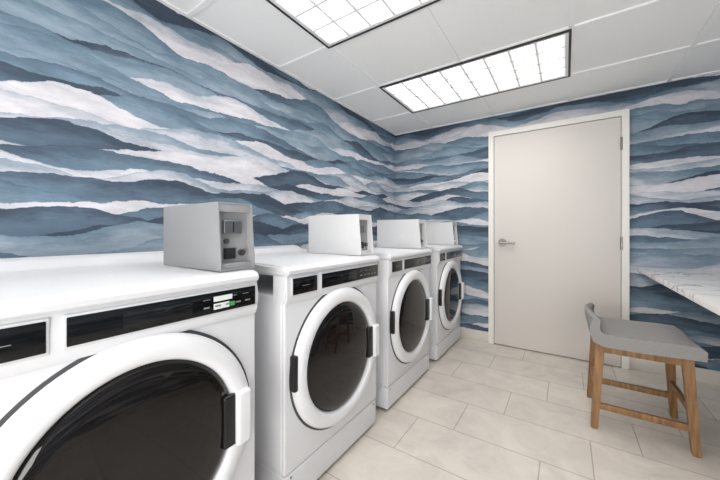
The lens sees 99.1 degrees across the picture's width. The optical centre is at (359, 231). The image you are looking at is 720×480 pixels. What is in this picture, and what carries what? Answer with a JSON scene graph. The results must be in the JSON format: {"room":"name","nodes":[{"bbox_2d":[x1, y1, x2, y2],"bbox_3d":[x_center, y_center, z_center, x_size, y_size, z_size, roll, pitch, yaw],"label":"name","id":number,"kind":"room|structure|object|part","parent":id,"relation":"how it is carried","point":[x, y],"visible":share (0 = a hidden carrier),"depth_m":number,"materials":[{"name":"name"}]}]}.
{"room":"laundry","nodes":[
{"label":"laundry","id":0,"kind":"room"},
{"bbox_2d":[0,0,394,257],"bbox_3d":[-1.012,-0.026,1.542,0.120,2.201,5.174,0,0,34],"label":"wall","id":1,"kind":"structure","parent":0,"point":[114,114],"depth_m":1.44,"materials":[{"name":"paper"}]},
{"bbox_2d":[157,0,719,135],"bbox_3d":[0.175,-1.123,0.746,2.740,0.010,4.934,0,0,34],"label":"ceiling grid","id":2,"kind":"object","parent":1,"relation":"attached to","point":[204,3],"depth_m":1.93,"materials":[{"name":"paint"}]},
{"bbox_2d":[165,0,719,133],"bbox_3d":[0.175,-1.183,0.746,2.980,0.112,5.174,0,0,34],"label":"ceiling","id":3,"kind":"structure","parent":0,"point":[408,45],"depth_m":1.82,"materials":[{"name":"tile"}]},
{"bbox_2d":[266,0,440,48],"bbox_3d":[0.146,-1.116,1.265,1.220,0.014,0.610,0,0,34],"label":"recessed light","id":4,"kind":"object","parent":3,"relation":"in","point":[332,23],"visible":1,"depth_m":1.57,"materials":[{"name":"grey plastic"}]},
{"bbox_2d":[379,29,571,112],"bbox_3d":[0.826,-1.116,2.278,1.220,0.014,0.610,0,0,34],"label":"recessed light","id":5,"kind":"object","parent":3,"relation":"in","point":[545,59],"visible":1,"depth_m":2.19,"materials":[{"name":"grey plastic"}]},
{"bbox_2d":[317,337,719,479],"bbox_3d":[0.175,1.134,0.746,2.980,0.120,5.174,0,0,34],"label":"floor","id":6,"kind":"structure","parent":0,"point":[481,410],"depth_m":1.67,"materials":[{"name":"tile"}]},
{"bbox_2d":[0,251,258,479],"bbox_3d":[-0.815,0.580,0.945,0.763,0.988,0.686,0,0,34],"label":"washing machine","id":7,"kind":"object","parent":6,"relation":"on","point":[130,365],"visible":0.98,"depth_m":0.74,"materials":[{"name":"metal"}]},
{"bbox_3d":[-0.667,0.210,0.557,0.006,0.076,0.149,0,0,34],"label":"coin display trim","id":8,"kind":"part","parent":7,"relation":"part of","materials":[{"name":"black plastic"}]},
{"bbox_3d":[-0.523,0.566,0.749,0.030,0.482,0.482,0,0,34],"label":"door glass","id":9,"kind":"part","parent":7,"relation":"part of","materials":[{"name":"black glass"}]},
{"bbox_3d":[-0.829,0.128,0.954,0.731,0.083,0.686,0,0,34],"label":"lid","id":10,"kind":"part","parent":7,"relation":"part of","materials":[{"name":"metal"}]},
{"bbox_3d":[-0.483,0.209,0.833,0.006,0.074,0.478,0,0,34],"label":"control strip trim","id":11,"kind":"part","parent":7,"relation":"part of","materials":[{"name":"black plastic"}]},
{"bbox_2d":[164,202,254,271],"bbox_3d":[-0.560,0.015,1.123,0.378,0.222,0.128,0,0,34],"label":"box","id":12,"kind":"object","parent":7,"relation":"on","point":[211,236],"visible":1,"depth_m":1.05,"materials":[{"name":"grey metal"}]},
{"bbox_3d":[-0.441,0.015,1.043,0.010,0.214,0.120,0,0,34],"label":"coin mechanism plate","id":13,"kind":"part","parent":12,"relation":"part of","materials":[{"name":"grey metal"}]},
{"bbox_3d":[-0.427,-0.080,1.034,0.022,0.026,0.120,0,0,34],"label":"frame","id":14,"kind":"part","parent":12,"relation":"part of","materials":[{"name":"grey metal"}]},
{"bbox_3d":[-0.425,0.113,1.033,0.028,0.018,0.120,0,0,34],"label":"frame","id":15,"kind":"part","parent":12,"relation":"part of","materials":[{"name":"grey metal"}]},
{"bbox_2d":[250,245,379,479],"bbox_3d":[-0.368,0.580,1.612,0.763,0.988,0.686,0,0,34],"label":"washing machine","id":16,"kind":"object","parent":6,"relation":"on","point":[317,330],"visible":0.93,"depth_m":1.27,"materials":[{"name":"metal"}]},
{"bbox_3d":[-0.220,0.210,1.225,0.006,0.076,0.149,0,0,34],"label":"coin display trim","id":17,"kind":"part","parent":16,"relation":"part of","materials":[{"name":"black plastic"}]},
{"bbox_3d":[-0.381,0.128,1.621,0.731,0.083,0.686,0,0,34],"label":"lid","id":18,"kind":"part","parent":16,"relation":"part of","materials":[{"name":"metal"}]},
{"bbox_3d":[-0.372,0.993,1.615,0.662,0.127,0.670,0,0,34],"label":"kick panel","id":19,"kind":"part","parent":16,"relation":"part of","materials":[{"name":"metal"}]},
{"bbox_3d":[-0.103,0.597,1.435,0.020,0.655,0.674,0,0,34],"label":"panel","id":20,"kind":"part","parent":16,"relation":"part of","materials":[{"name":"metal"}]},
{"bbox_3d":[-0.076,0.566,1.417,0.030,0.482,0.482,0,0,34],"label":"door glass","id":21,"kind":"part","parent":16,"relation":"part of","materials":[{"name":"black glass"}]},
{"bbox_2d":[309,214,373,255],"bbox_3d":[-0.116,0.015,1.786,0.378,0.222,0.128,0,0,34],"label":"box","id":22,"kind":"object","parent":16,"relation":"on","point":[346,234],"visible":1,"depth_m":1.72,"materials":[{"name":"white metal"}]},
{"bbox_3d":[0.004,0.015,1.706,0.010,0.214,0.120,0,0,34],"label":"coin mechanism plate","id":23,"kind":"part","parent":22,"relation":"part of","materials":[{"name":"grey metal"}]},
{"bbox_3d":[0.017,-0.080,1.697,0.022,0.026,0.120,0,0,34],"label":"frame","id":24,"kind":"part","parent":22,"relation":"part of","materials":[{"name":"grey metal"}]},
{"bbox_3d":[0.020,0.113,1.695,0.028,0.018,0.120,0,0,34],"label":"frame","id":25,"kind":"part","parent":22,"relation":"part of","materials":[{"name":"grey metal"}]},
{"bbox_3d":[-0.035,0.209,1.500,0.006,0.074,0.478,0,0,34],"label":"control strip trim","id":26,"kind":"part","parent":16,"relation":"part of","materials":[{"name":"black plastic"}]},
{"bbox_2d":[301,244,433,408],"bbox_3d":[0.079,0.580,2.279,0.763,0.988,0.686,0,0,34],"label":"washing machine","id":27,"kind":"object","parent":6,"relation":"on","point":[404,302],"visible":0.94,"depth_m":1.94,"materials":[{"name":"metal"}]},
{"bbox_3d":[0.066,0.128,2.288,0.731,0.083,0.686,0,0,34],"label":"lid","id":28,"kind":"part","parent":27,"relation":"part of","materials":[{"name":"metal"}]},
{"bbox_3d":[0.227,0.210,1.891,0.006,0.076,0.149,0,0,34],"label":"coin display trim","id":29,"kind":"part","parent":27,"relation":"part of","materials":[{"name":"black plastic"}]},
{"bbox_2d":[377,219,426,248],"bbox_3d":[0.333,0.015,2.455,0.378,0.222,0.128,0,0,34],"label":"box","id":30,"kind":"object","parent":27,"relation":"on","point":[407,233],"visible":1,"depth_m":2.40,"materials":[{"name":"white metal"}]},
{"bbox_3d":[0.075,0.993,2.282,0.662,0.127,0.670,0,0,34],"label":"kick panel","id":31,"kind":"part","parent":27,"relation":"part of","materials":[{"name":"metal"}]},
{"bbox_3d":[0.344,0.597,2.101,0.020,0.655,0.674,0,0,34],"label":"panel","id":32,"kind":"part","parent":27,"relation":"part of","materials":[{"name":"metal"}]},
{"bbox_3d":[0.371,0.566,2.083,0.030,0.482,0.482,0,0,34],"label":"door glass","id":33,"kind":"part","parent":27,"relation":"part of","materials":[{"name":"black glass"}]},
{"bbox_3d":[0.412,0.209,2.166,0.006,0.074,0.478,0,0,34],"label":"control strip trim","id":34,"kind":"part","parent":27,"relation":"part of","materials":[{"name":"plastic"}]},
{"bbox_2d":[373,241,463,359],"bbox_3d":[0.546,0.580,2.975,0.763,0.988,0.686,0,0,34],"label":"washing machine","id":35,"kind":"object","parent":6,"relation":"on","point":[446,286],"visible":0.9,"depth_m":2.63,"materials":[{"name":"metal"}]},
{"bbox_3d":[0.533,0.128,2.984,0.731,0.083,0.686,0,0,34],"label":"lid","id":36,"kind":"part","parent":35,"relation":"part of","materials":[{"name":"metal"}]},
{"bbox_2d":[425,222,457,244],"bbox_3d":[0.795,0.015,3.144,0.378,0.222,0.128,0,0,34],"label":"box","id":37,"kind":"object","parent":35,"relation":"on","point":[439,233],"visible":0.95,"depth_m":3.07,"materials":[{"name":"white metal"}]},
{"bbox_3d":[0.542,0.993,2.978,0.662,0.127,0.670,0,0,34],"label":"kick panel","id":38,"kind":"part","parent":35,"relation":"part of","materials":[{"name":"metal"}]},
{"bbox_3d":[0.811,0.597,2.798,0.020,0.655,0.674,0,0,34],"label":"panel","id":39,"kind":"part","parent":35,"relation":"part of","materials":[{"name":"metal"}]},
{"bbox_3d":[0.838,0.566,2.779,0.030,0.482,0.482,0,0,34],"label":"door glass","id":40,"kind":"part","parent":35,"relation":"part of","materials":[{"name":"black glass"}]},
{"bbox_2d":[585,303,707,457],"bbox_3d":[1.552,0.762,1.734,0.456,0.624,0.430,0,0,34],"label":"counter stool","id":41,"kind":"object","parent":6,"relation":"on","point":[669,345],"visible":1,"depth_m":1.63,"materials":[{"name":"brown wood"}]},
{"bbox_3d":[1.501,0.842,1.976,0.064,0.464,0.057,0,0,34],"label":"leg","id":42,"kind":"part","parent":41,"relation":"part of","materials":[{"name":"brown wood"}]},
{"bbox_3d":[1.309,0.842,1.690,0.064,0.464,0.057,0,0,34],"label":"leg","id":43,"kind":"part","parent":41,"relation":"part of","materials":[{"name":"brown wood"}]},
{"bbox_3d":[1.552,0.533,1.734,0.456,0.167,0.430,0,0,34],"label":"upholstered seat","id":44,"kind":"part","parent":41,"relation":"part of","materials":[{"name":"grey fabric"}]},
{"bbox_3d":[1.799,0.842,1.777,0.064,0.464,0.057,0,0,34],"label":"leg","id":45,"kind":"part","parent":41,"relation":"part of","materials":[{"name":"brown wood"}]},
{"bbox_3d":[1.606,0.842,1.490,0.064,0.464,0.057,0,0,34],"label":"leg","id":46,"kind":"part","parent":41,"relation":"part of","materials":[{"name":"brown wood"}]},
{"bbox_2d":[395,72,719,370],"bbox_3d":[1.583,-0.026,2.845,2.740,2.201,0.120,0,0,34],"label":"wall","id":47,"kind":"structure","parent":0,"point":[441,173],"depth_m":2.35,"materials":[{"name":"paper"}]},
{"bbox_2d":[460,327,487,341],"bbox_3d":[0.831,1.024,3.269,1.018,0.100,0.012,0,0,34],"label":"baseboard","id":48,"kind":"structure","parent":47,"relation":"attached to","point":[473,334],"depth_m":3.06,"materials":[{"name":"tile"}]},
{"bbox_2d":[488,109,629,369],"bbox_3d":[1.675,0.056,2.684,1.032,2.036,0.044,0,0,34],"label":"door frame","id":49,"kind":"structure","parent":47,"relation":"in","point":[624,114],"depth_m":2.43,"materials":[{"name":"paint"}]},
{"bbox_2d":[494,117,622,366],"bbox_3d":[1.678,0.078,2.680,0.940,1.976,0.040,0,0,34],"label":"door","id":50,"kind":"structure","parent":49,"relation":"attached to","point":[557,190],"depth_m":2.66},
{"bbox_2d":[498,239,505,245],"bbox_3d":[1.342,0.099,2.895,0.072,0.072,0.012,0,0,34],"label":"rose","id":51,"kind":"object","parent":50,"relation":"attached to","point":[503,240],"visible":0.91,"depth_m":2.89,"materials":[{"name":"silver metal"}]},
{"bbox_3d":[1.329,0.099,2.875,0.024,0.024,0.037,0,0,34],"label":"handle neck","id":52,"kind":"object","parent":51,"relation":"attached to","visible":0},
{"bbox_2d":[500,241,514,243],"bbox_3d":[1.364,0.101,2.835,0.128,0.026,0.022,0,0,32],"label":"lever","id":53,"kind":"object","parent":52,"relation":"attached to","point":[500,241],"visible":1,"depth_m":2.83,"materials":[{"name":"silver metal"}]},
{"bbox_3d":[2.055,0.089,2.412,0.015,0.100,0.015,0,0,34],"label":"hinge","id":54,"kind":"part","parent":50,"relation":"part of","materials":[{"name":"silver metal"}]},
{"bbox_3d":[2.055,-0.696,2.412,0.015,0.100,0.015,0,0,34],"label":"hinge","id":55,"kind":"part","parent":49,"relation":"part of","materials":[{"name":"silver metal"}]},
{"bbox_2d":[630,357,719,385],"bbox_3d":[2.394,1.024,2.221,0.674,0.100,0.012,0,0,34],"label":"baseboard","id":56,"kind":"structure","parent":47,"relation":"attached to","point":[707,376],"depth_m":2.29,"materials":[{"name":"tile"}]},
{"bbox_3d":[1.363,-0.026,-0.051,0.120,2.201,5.174,0,0,34],"label":"wall","id":57,"kind":"structure","parent":0,"visible":0},
{"bbox_2d":[638,267,719,315],"bbox_3d":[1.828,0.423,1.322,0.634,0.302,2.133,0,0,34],"label":"countertop","id":58,"kind":"structure","parent":57,"relation":"attached to","point":[702,287],"depth_m":1.65,"materials":[{"name":"white marble"}]}
]}

